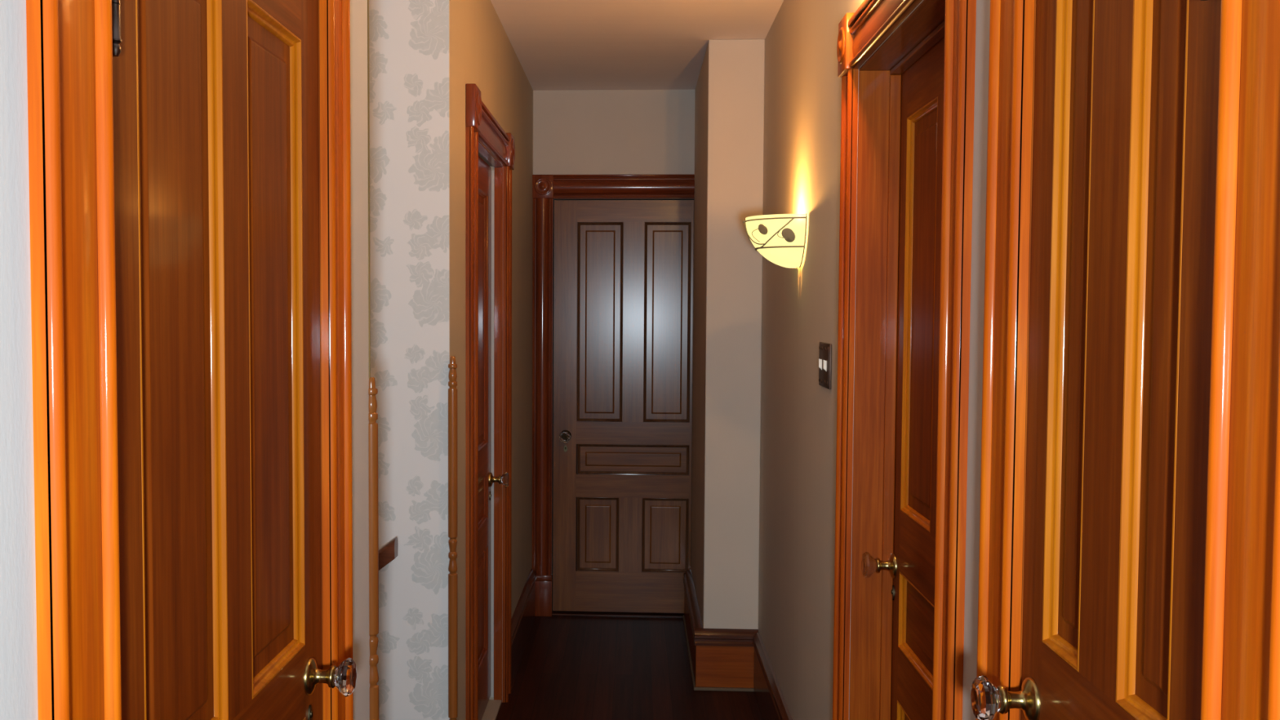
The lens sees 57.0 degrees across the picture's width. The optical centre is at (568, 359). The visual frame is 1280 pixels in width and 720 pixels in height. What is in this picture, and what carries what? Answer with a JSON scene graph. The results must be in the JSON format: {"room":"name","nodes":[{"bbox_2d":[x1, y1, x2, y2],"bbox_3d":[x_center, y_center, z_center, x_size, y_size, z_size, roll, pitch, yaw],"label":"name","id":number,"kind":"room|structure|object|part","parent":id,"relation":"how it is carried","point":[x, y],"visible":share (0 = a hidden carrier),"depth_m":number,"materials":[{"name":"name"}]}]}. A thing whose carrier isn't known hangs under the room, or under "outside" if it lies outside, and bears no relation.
{"room":"hallway","nodes":[
{"label":"hallway","id":0,"kind":"room"},
{"bbox_2d":[0,0,533,719],"bbox_3d":[-0.462,0.149,1.948,0.140,2.562,7.620,0,3,3],"label":"wall","id":1,"kind":"structure","parent":0,"point":[18,616],"depth_m":2.15,"materials":[{"name":"paint"}]},
{"bbox_2d":[26,0,353,719],"bbox_3d":[-0.469,0.362,1.505,0.177,2.175,1.024,0,3,3],"label":"door frame","id":2,"kind":"structure","parent":1,"relation":"attached to","point":[69,42],"depth_m":1.05,"materials":[{"name":"brown wood"}]},
{"bbox_3d":[-0.433,0.446,1.055,0.022,2.050,0.117,0,3,3],"label":"casing","id":3,"kind":"part","parent":2,"relation":"part of","materials":[{"name":"brown wood"}]},
{"bbox_3d":[-0.382,0.405,1.954,0.022,2.050,0.117,0,3,3],"label":"casing","id":4,"kind":"part","parent":2,"relation":"part of","materials":[{"name":"brown wood"}]},
{"bbox_2d":[111,0,356,719],"bbox_3d":[-0.402,0.422,1.504,0.107,2.032,0.780,0,3,3],"label":"door","id":5,"kind":"structure","parent":1,"relation":"in","point":[216,102],"depth_m":1.43,"materials":[{"name":"brown wood"}]},
{"bbox_3d":[-0.447,0.000,1.318,0.021,0.889,0.220,0,3,3],"label":"panel","id":6,"kind":"part","parent":5,"relation":"part of","materials":[{"name":"brown wood"}]},
{"bbox_3d":[-0.442,0.000,1.317,0.031,0.917,0.248,0,3,3],"label":"moulding","id":7,"kind":"part","parent":5,"relation":"part of","materials":[{"name":"brown wood"}]},
{"bbox_3d":[-0.428,-0.016,1.655,0.021,0.889,0.221,0,3,3],"label":"panel","id":8,"kind":"part","parent":5,"relation":"part of","materials":[{"name":"brown wood"}]},
{"bbox_3d":[-0.423,-0.015,1.655,0.031,0.917,0.249,0,3,3],"label":"moulding","id":9,"kind":"part","parent":5,"relation":"part of","materials":[{"name":"brown wood"}]},
{"bbox_3d":[-0.346,0.490,1.819,0.030,0.058,0.058,0,3,3],"label":"glass knob","id":10,"kind":"part","parent":5,"relation":"part of","materials":[{"name":"clear glass"}]},
{"bbox_2d":[367,0,370,378],"bbox_3d":[-0.374,-0.554,2.188,0.006,1.178,0.004,0,3,3],"label":"strip","id":11,"kind":"object","parent":1,"relation":"attached to","point":[368,95],"visible":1,"depth_m":2.20,"materials":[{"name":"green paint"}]},
{"bbox_2d":[368,377,378,719],"bbox_3d":[-0.376,0.724,2.253,0.026,1.385,0.026,0,3,3],"label":"guard","id":12,"kind":"object","parent":1,"relation":"attached to","point":[372,390],"visible":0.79,"depth_m":2.23,"materials":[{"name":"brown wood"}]},
{"bbox_2d":[448,355,457,719],"bbox_3d":[-0.315,0.682,3.194,0.026,1.385,0.026,0,3,3],"label":"guard","id":13,"kind":"object","parent":1,"relation":"attached to","point":[452,383],"visible":1,"depth_m":3.18,"materials":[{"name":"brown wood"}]},
{"bbox_2d":[465,83,515,719],"bbox_3d":[-0.277,0.250,4.038,0.081,2.170,1.102,0,3,3],"label":"door frame","id":14,"kind":"structure","parent":1,"relation":"attached to","point":[481,125],"depth_m":4.42,"materials":[{"name":"red wood"}]},
{"bbox_3d":[-0.291,0.335,3.552,0.022,2.045,0.118,0,3,3],"label":"casing","id":15,"kind":"part","parent":14,"relation":"part of","materials":[{"name":"red wood"}]},
{"bbox_3d":[-0.258,-0.761,3.991,0.026,0.104,0.854,0,3,3],"label":"head casing","id":16,"kind":"part","parent":14,"relation":"part of","materials":[{"name":"red wood"}]},
{"bbox_3d":[-0.236,0.291,4.527,0.022,2.045,0.118,0,3,3],"label":"casing","id":17,"kind":"part","parent":14,"relation":"part of","materials":[{"name":"red wood"}]},
{"bbox_2d":[478,155,509,719],"bbox_3d":[-0.301,0.300,4.041,0.107,2.010,0.851,0,3,3],"label":"door","id":18,"kind":"structure","parent":1,"relation":"in","point":[486,478],"depth_m":4.33,"materials":[{"name":"red wood"}]},
{"bbox_3d":[-0.330,0.895,4.264,0.021,0.372,0.252,0,3,3],"label":"panel","id":19,"kind":"part","parent":18,"relation":"part of","materials":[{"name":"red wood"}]},
{"bbox_3d":[-0.339,0.519,4.057,0.021,0.142,0.632,0,3,3],"label":"panel","id":20,"kind":"part","parent":18,"relation":"part of","materials":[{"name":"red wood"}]},
{"bbox_3d":[-0.326,-0.143,4.217,0.021,0.892,0.252,0,3,3],"label":"panel","id":21,"kind":"part","parent":18,"relation":"part of","materials":[{"name":"red wood"}]},
{"bbox_3d":[-0.325,0.895,4.264,0.031,0.400,0.280,0,3,3],"label":"moulding","id":22,"kind":"part","parent":18,"relation":"part of","materials":[{"name":"red wood"}]},
{"bbox_3d":[-0.334,0.519,4.057,0.031,0.170,0.660,0,3,3],"label":"moulding","id":23,"kind":"part","parent":18,"relation":"part of","materials":[{"name":"red wood"}]},
{"bbox_3d":[-0.321,-0.143,4.217,0.031,0.920,0.280,0,3,3],"label":"moulding","id":24,"kind":"part","parent":18,"relation":"part of","materials":[{"name":"red wood"}]},
{"bbox_3d":[-0.241,0.452,4.442,0.030,0.058,0.058,0,3,3],"label":"glass knob","id":25,"kind":"part","parent":18,"relation":"part of","materials":[{"name":"clear glass"}]},
{"bbox_2d":[511,568,536,689],"bbox_3d":[-0.385,1.311,1.976,0.026,0.238,7.580,0,3,3],"label":"baseboard","id":26,"kind":"structure","parent":1,"relation":"attached to","point":[523,616],"depth_m":5.11,"materials":[{"name":"brown wood"}]},
{"bbox_2d":[368,0,449,719],"bbox_3d":[-1.224,0.886,3.267,1.800,4.162,0.005,0,3,3],"label":"wall","id":27,"kind":"structure","parent":0,"point":[409,40],"depth_m":3.18,"materials":[{"name":"paper"}]},
{"bbox_2d":[378,537,398,570],"bbox_3d":[-1.237,1.079,3.235,1.550,1.222,0.078,0,3,3],"label":"handrail","id":28,"kind":"object","parent":27,"relation":"attached to","point":[388,553],"visible":0.06,"depth_m":3.13,"materials":[{"name":"brown wood"}]},
{"bbox_2d":[533,89,694,612],"bbox_3d":[0.325,-0.023,5.786,0.997,2.562,0.140,0,3,3],"label":"wall","id":29,"kind":"structure","parent":0,"point":[584,131],"depth_m":5.67,"materials":[{"name":"paint"}]},
{"bbox_2d":[532,173,694,616],"bbox_3d":[0.210,0.183,5.710,0.780,2.155,0.042,0,3,3],"label":"door frame","id":30,"kind":"structure","parent":29,"relation":"attached to","point":[545,188],"depth_m":5.71,"materials":[{"name":"red wood"}]},
{"bbox_3d":[-0.129,0.136,5.729,0.098,1.836,0.039,0,3,3],"label":"casing","id":31,"kind":"part","parent":30,"relation":"part of","materials":[{"name":"red wood"}]},
{"bbox_3d":[0.265,-0.835,5.661,0.677,0.114,0.042,0,3,3],"label":"head casing","id":32,"kind":"part","parent":30,"relation":"part of","materials":[{"name":"red wood"}]},
{"bbox_2d":[552,200,693,613],"bbox_3d":[0.262,0.234,5.725,0.676,2.017,0.107,0,3,3],"label":"door","id":33,"kind":"structure","parent":29,"relation":"in","point":[623,302],"depth_m":5.75,"materials":[{"name":"brown wood"}]},
{"bbox_3d":[-0.018,0.374,5.709,0.058,0.058,0.030,0,3,3],"label":"glass knob","id":34,"kind":"part","parent":33,"relation":"part of","materials":[{"name":"clear glass"}]},
{"bbox_3d":[0.144,0.856,5.792,0.207,0.367,0.031,0,3,3],"label":"moulding","id":35,"kind":"part","parent":33,"relation":"part of","materials":[{"name":"brown wood"}]},
{"bbox_3d":[0.145,0.856,5.797,0.179,0.339,0.021,0,3,3],"label":"panel","id":36,"kind":"part","parent":33,"relation":"part of","materials":[{"name":"brown wood"}]},
{"bbox_3d":[0.153,-0.185,5.750,0.196,0.945,0.021,0,3,3],"label":"panel","id":37,"kind":"part","parent":33,"relation":"part of","materials":[{"name":"brown wood"}]},
{"bbox_3d":[0.153,-0.185,5.745,0.224,0.973,0.031,0,3,3],"label":"moulding","id":38,"kind":"part","parent":33,"relation":"part of","materials":[{"name":"brown wood"}]},
{"bbox_3d":[0.316,0.487,5.771,0.520,0.122,0.021,0,3,3],"label":"panel","id":39,"kind":"part","parent":33,"relation":"part of","materials":[{"name":"brown wood"}]},
{"bbox_3d":[0.316,0.487,5.766,0.548,0.150,0.031,0,3,3],"label":"moulding","id":40,"kind":"part","parent":33,"relation":"part of","materials":[{"name":"brown wood"}]},
{"bbox_3d":[0.474,0.858,5.779,0.201,0.339,0.021,0,3,3],"label":"panel","id":41,"kind":"part","parent":33,"relation":"part of","materials":[{"name":"brown wood"}]},
{"bbox_3d":[0.474,0.858,5.774,0.229,0.367,0.031,0,3,3],"label":"moulding","id":42,"kind":"part","parent":33,"relation":"part of","materials":[{"name":"brown wood"}]},
{"bbox_3d":[0.480,-0.183,5.731,0.198,0.945,0.021,0,3,3],"label":"panel","id":43,"kind":"part","parent":33,"relation":"part of","materials":[{"name":"brown wood"}]},
{"bbox_3d":[0.479,-0.182,5.726,0.226,0.973,0.031,0,3,3],"label":"moulding","id":44,"kind":"part","parent":33,"relation":"part of","materials":[{"name":"brown wood"}]},
{"bbox_2d":[495,610,762,719],"bbox_3d":[0.110,1.451,2.115,1.600,0.050,7.900,0,3,3],"label":"floor","id":45,"kind":"structure","parent":0,"point":[571,667],"depth_m":4.83,"materials":[{"name":"brown wood"}]},
{"bbox_2d":[481,699,501,719],"bbox_3d":[-0.330,1.328,4.090,0.098,0.012,0.850,0,3,3],"label":"threshold","id":46,"kind":"object","parent":45,"relation":"on","point":[491,713],"visible":0.49,"depth_m":4.40,"materials":[{"name":"brown wood"}]},
{"bbox_2d":[551,610,684,617],"bbox_3d":[0.258,1.255,5.809,0.678,0.005,0.056,0,3,3],"label":"threshold","id":47,"kind":"object","parent":45,"relation":"on","point":[554,612],"visible":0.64,"depth_m":5.80,"materials":[{"name":"brown wood"}]},
{"bbox_2d":[490,0,783,90],"bbox_3d":[-0.679,-1.169,2.041,3.200,0.060,7.900,0,3,3],"label":"ceiling","id":48,"kind":"structure","parent":0,"point":[558,45],"depth_m":4.52,"materials":[{"name":"paint"}]},
{"bbox_2d":[690,39,764,629],"bbox_3d":[0.680,0.006,5.165,0.218,2.562,1.060,0,3,3],"label":"wall pier","id":49,"kind":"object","parent":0,"point":[729,91],"visible":0.77,"depth_m":4.64,"materials":[{"name":"paint"}]},
{"bbox_2d":[682,568,758,691],"bbox_3d":[0.654,1.167,5.197,0.254,0.240,1.096,0,3,3],"label":"baseboard","id":50,"kind":"object","parent":49,"relation":"attached to","point":[720,659],"visible":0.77,"depth_m":4.66,"materials":[{"name":"brown wood"}]},
{"bbox_2d":[758,0,990,719],"bbox_3d":[0.673,0.156,1.884,0.140,2.562,7.620,0,3,3],"label":"wall","id":51,"kind":"structure","parent":0,"point":[802,157],"depth_m":3.36,"materials":[{"name":"beige paint"}]},
{"bbox_2d":[752,631,792,719],"bbox_3d":[0.555,1.341,1.397,0.026,0.238,6.527,0,3,3],"label":"baseboard","id":52,"kind":"structure","parent":51,"relation":"attached to","point":[771,703],"depth_m":4.22,"materials":[{"name":"brown wood"}]},
{"bbox_2d":[742,213,807,268],"bbox_3d":[0.614,-0.354,3.558,0.173,0.152,0.326,0,3,3],"label":"wall sconce","id":53,"kind":"object","parent":51,"relation":"attached to","point":[780,238],"visible":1,"depth_m":3.45,"materials":[{"name":"yellow glass"}]},
{"bbox_2d":[818,342,831,389],"bbox_3d":[0.663,0.013,3.059,0.015,0.116,0.170,0,3,3],"label":"switch plate","id":54,"kind":"object","parent":51,"relation":"attached to","point":[825,348],"visible":1,"depth_m":3.02,"materials":[{"name":"brown metal"}]},
{"bbox_2d":[861,36,944,719],"bbox_3d":[0.700,0.380,2.280,0.107,2.018,0.829,0,3,3],"label":"door","id":55,"kind":"structure","parent":51,"relation":"in","point":[911,564],"depth_m":2.49,"materials":[{"name":"brown wood"}]},
{"bbox_3d":[0.682,0.467,2.671,0.030,0.058,0.058,0,3,3],"label":"glass knob","id":56,"kind":"part","parent":55,"relation":"part of","materials":[{"name":"clear glass"}]},
{"bbox_3d":[0.741,0.972,2.505,0.031,0.415,0.264,0,3,3],"label":"moulding","id":57,"kind":"part","parent":55,"relation":"part of","materials":[{"name":"brown wood"}]},
{"bbox_3d":[0.730,0.570,2.279,0.031,0.170,0.680,0,3,3],"label":"moulding","id":58,"kind":"part","parent":55,"relation":"part of","materials":[{"name":"brown wood"}]},
{"bbox_3d":[0.745,-0.092,2.456,0.031,0.864,0.264,0,3,3],"label":"moulding","id":59,"kind":"part","parent":55,"relation":"part of","materials":[{"name":"brown wood"}]},
{"bbox_3d":[0.735,0.570,2.278,0.021,0.142,0.652,0,3,3],"label":"panel","id":60,"kind":"part","parent":55,"relation":"part of","materials":[{"name":"brown wood"}]},
{"bbox_3d":[0.750,-0.092,2.456,0.021,0.836,0.236,0,3,3],"label":"panel","id":61,"kind":"part","parent":55,"relation":"part of","materials":[{"name":"brown wood"}]},
{"bbox_2d":[832,0,976,719],"bbox_3d":[0.674,0.330,2.271,0.177,2.180,1.022,0,3,3],"label":"door frame","id":62,"kind":"structure","parent":51,"relation":"attached to","point":[872,226],"depth_m":2.64,"materials":[{"name":"brown wood"}]},
{"bbox_3d":[0.638,0.371,2.736,0.022,2.055,0.096,0,3,3],"label":"casing","id":63,"kind":"part","parent":62,"relation":"part of","materials":[{"name":"brown wood"}]},
{"bbox_3d":[0.615,-0.688,2.228,0.026,0.104,0.818,0,3,3],"label":"head casing","id":64,"kind":"part","parent":62,"relation":"part of","materials":[{"name":"brown wood"}]},
{"bbox_3d":[0.586,0.412,1.818,0.022,2.055,0.096,0,3,3],"label":"casing","id":65,"kind":"part","parent":62,"relation":"part of","materials":[{"name":"brown wood"}]},
{"bbox_2d":[970,0,1221,719],"bbox_3d":[0.549,0.386,1.253,0.107,2.060,0.511,0,3,3],"label":"door","id":66,"kind":"structure","parent":51,"relation":"in","point":[1126,91],"depth_m":1.21,"materials":[{"name":"brown wood"}]},
{"bbox_3d":[0.523,0.424,1.470,0.030,0.058,0.058,0,3,3],"label":"glass knob","id":67,"kind":"part","parent":66,"relation":"part of","materials":[{"name":"clear glass"}]},
{"bbox_3d":[0.591,-0.101,1.354,0.031,0.897,0.119,0,3,3],"label":"moulding","id":68,"kind":"part","parent":66,"relation":"part of","materials":[{"name":"brown wood"}]},
{"bbox_3d":[0.595,-0.101,1.354,0.021,0.869,0.091,0,3,3],"label":"panel","id":69,"kind":"part","parent":66,"relation":"part of","materials":[{"name":"brown wood"}]},
{"bbox_3d":[0.578,-0.091,1.134,0.031,0.897,0.121,0,3,3],"label":"moulding","id":70,"kind":"part","parent":66,"relation":"part of","materials":[{"name":"brown wood"}]},
{"bbox_3d":[0.583,-0.091,1.133,0.021,0.869,0.093,0,3,3],"label":"panel","id":71,"kind":"part","parent":66,"relation":"part of","materials":[{"name":"brown wood"}]},
{"bbox_2d":[975,0,1279,719],"bbox_3d":[0.617,0.344,1.248,0.177,2.243,0.762,0,3,3],"label":"door frame","id":72,"kind":"structure","parent":51,"relation":"attached to","point":[1241,664],"depth_m":0.96,"materials":[{"name":"brown wood"}]},
{"bbox_3d":[0.573,0.392,1.572,0.022,2.118,0.119,0,3,3],"label":"casing","id":73,"kind":"part","parent":72,"relation":"part of","materials":[{"name":"brown wood"}]},
{"bbox_3d":[0.537,0.421,0.937,0.022,2.118,0.119,0,3,3],"label":"casing","id":74,"kind":"part","parent":72,"relation":"part of","materials":[{"name":"brown wood"}]}
]}

